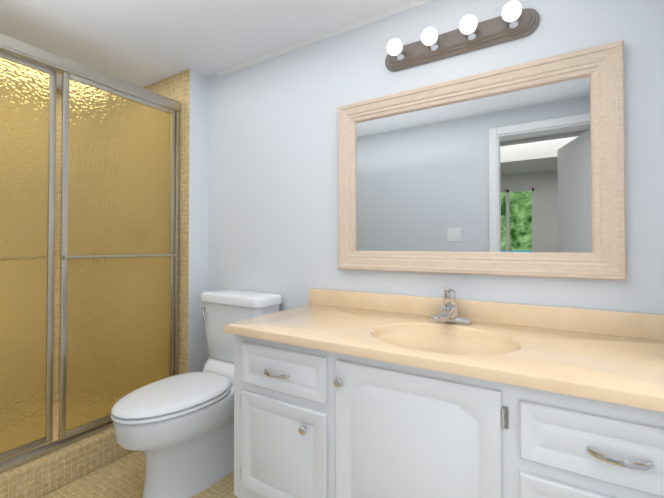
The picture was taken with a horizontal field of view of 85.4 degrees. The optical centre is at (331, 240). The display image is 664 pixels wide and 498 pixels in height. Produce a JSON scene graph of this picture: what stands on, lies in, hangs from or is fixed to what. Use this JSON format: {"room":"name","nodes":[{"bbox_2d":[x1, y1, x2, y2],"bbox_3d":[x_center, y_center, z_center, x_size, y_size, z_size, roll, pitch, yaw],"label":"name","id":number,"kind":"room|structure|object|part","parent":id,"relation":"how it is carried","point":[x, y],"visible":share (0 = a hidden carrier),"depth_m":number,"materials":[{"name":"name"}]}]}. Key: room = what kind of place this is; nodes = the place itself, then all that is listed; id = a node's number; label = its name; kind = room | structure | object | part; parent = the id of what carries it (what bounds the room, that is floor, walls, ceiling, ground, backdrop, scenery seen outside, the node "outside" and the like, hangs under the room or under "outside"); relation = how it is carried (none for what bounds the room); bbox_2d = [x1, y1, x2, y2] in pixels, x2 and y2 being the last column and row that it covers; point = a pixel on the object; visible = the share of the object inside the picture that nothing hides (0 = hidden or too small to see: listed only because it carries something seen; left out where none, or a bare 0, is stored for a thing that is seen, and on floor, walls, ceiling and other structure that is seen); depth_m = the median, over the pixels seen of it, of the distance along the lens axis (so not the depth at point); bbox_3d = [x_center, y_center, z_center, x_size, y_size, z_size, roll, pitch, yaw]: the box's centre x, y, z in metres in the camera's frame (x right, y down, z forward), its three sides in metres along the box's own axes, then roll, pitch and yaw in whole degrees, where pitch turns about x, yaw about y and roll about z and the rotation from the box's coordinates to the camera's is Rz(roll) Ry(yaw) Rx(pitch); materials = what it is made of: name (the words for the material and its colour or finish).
{"room":"bathroom","nodes":[
{"label":"bathroom","id":0,"kind":"room"},
{"bbox_2d":[53,88,61,403],"bbox_3d":[-2.139,0.042,2.156,0.100,2.190,1.860,-1,-1,32],"label":"wall","id":1,"kind":"structure","parent":0,"point":[57,246],"depth_m":2.47,"materials":[{"name":"tile"}]},
{"bbox_2d":[39,451,238,497],"bbox_3d":[-0.715,1.155,1.266,3.440,0.060,1.860,-1,-1,32],"label":"floor","id":2,"kind":"structure","parent":0,"point":[123,477],"depth_m":1.67,"materials":[{"name":"tile"}]},
{"bbox_2d":[0,402,58,461],"bbox_3d":[-1.775,1.118,1.849,0.825,0.030,1.496,-1,-1,32],"label":"pan","id":3,"kind":"object","parent":2,"relation":"on","point":[55,418],"depth_m":2.16,"materials":[{"name":"tile"}]},
{"bbox_2d":[0,427,132,497],"bbox_3d":[-1.359,1.053,1.595,0.150,0.152,1.496,-1,-1,32],"label":"shower curb","id":4,"kind":"structure","parent":2,"relation":"on","point":[49,475],"depth_m":1.65,"materials":[{"name":"tile"}]},
{"bbox_3d":[-1.359,0.978,1.596,0.140,0.002,1.492,-1,-1,32],"label":"shower curb cap","id":5,"kind":"part","parent":4,"relation":"part of","materials":[{"name":"beige tile"}]},
{"bbox_2d":[0,33,180,472],"bbox_3d":[-1.359,0.052,1.609,0.102,1.846,1.492,-1,-1,32],"label":"shower door","id":6,"kind":"structure","parent":4,"relation":"on","point":[119,247],"depth_m":1.78,"materials":[{"name":"yellow glass"}]},
{"bbox_2d":[111,289,281,497],"bbox_3d":[-0.655,0.708,1.748,0.468,0.847,0.774,-1,-1,32],"label":"toilet","id":7,"kind":"object","parent":2,"relation":"on","point":[177,430],"visible":0.83,"depth_m":1.60,"materials":[{"name":"white ceramic"}]},
{"bbox_2d":[223,288,663,497],"bbox_3d":[0.339,0.682,1.248,1.412,0.885,0.592,-1,-1,32],"label":"bathroom vanity","id":8,"kind":"object","parent":2,"relation":"on","point":[345,394],"visible":1,"depth_m":1.06,"materials":[{"name":"white wood"}]},
{"bbox_2d":[429,288,471,323],"bbox_3d":[0.447,0.253,1.395,0.166,0.136,0.150,-1,-1,32],"label":"faucet","id":9,"kind":"object","parent":8,"relation":"on","point":[448,312],"visible":0.98,"depth_m":1.40,"materials":[{"name":"silver metal"}]},
{"bbox_2d":[142,69,189,373],"bbox_3d":[-1.240,0.048,2.555,1.014,2.190,0.240,-1,-1,32],"label":"wall","id":10,"kind":"structure","parent":0,"point":[176,87],"depth_m":2.22,"materials":[{"name":"tile"}]},
{"bbox_2d":[188,69,208,371],"bbox_3d":[-0.833,0.044,2.246,0.002,2.190,0.140,-1,-1,32],"label":"wall","id":11,"kind":"structure","parent":0,"point":[198,206],"depth_m":2.24,"materials":[{"name":"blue paint"}]},
{"bbox_2d":[0,0,412,89],"bbox_3d":[-0.715,-1.105,1.298,3.440,0.080,1.860,-1,-1,32],"label":"ceiling","id":12,"kind":"structure","parent":0,"point":[141,43],"depth_m":1.80,"materials":[{"name":"white paint"}]},
{"bbox_2d":[207,0,663,359],"bbox_3d":[0.211,0.036,1.725,2.324,2.190,0.135,-1,-1,32],"label":"wall","id":13,"kind":"structure","parent":0,"point":[272,175],"depth_m":1.50,"materials":[{"name":"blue paint"}]},
{"bbox_2d":[217,0,433,76],"bbox_3d":[0.190,-1.049,1.705,2.124,0.020,0.019,-1,-1,32],"label":"trim","id":14,"kind":"structure","parent":13,"relation":"attached to","point":[372,18],"depth_m":1.82,"materials":[{"name":"white paint"}]},
{"bbox_2d":[385,1,539,71],"bbox_3d":[0.479,-0.828,1.452,0.620,0.104,0.138,-1,-1,32],"label":"sconce","id":15,"kind":"object","parent":13,"relation":"attached to","point":[515,20],"visible":1,"depth_m":1.44,"materials":[{"name":"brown wood"}]},
{"bbox_3d":[0.505,-0.263,1.489,1.108,0.802,0.033,-1,-1,32],"label":"mirror","id":16,"kind":"part","parent":13,"relation":"part of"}
]}

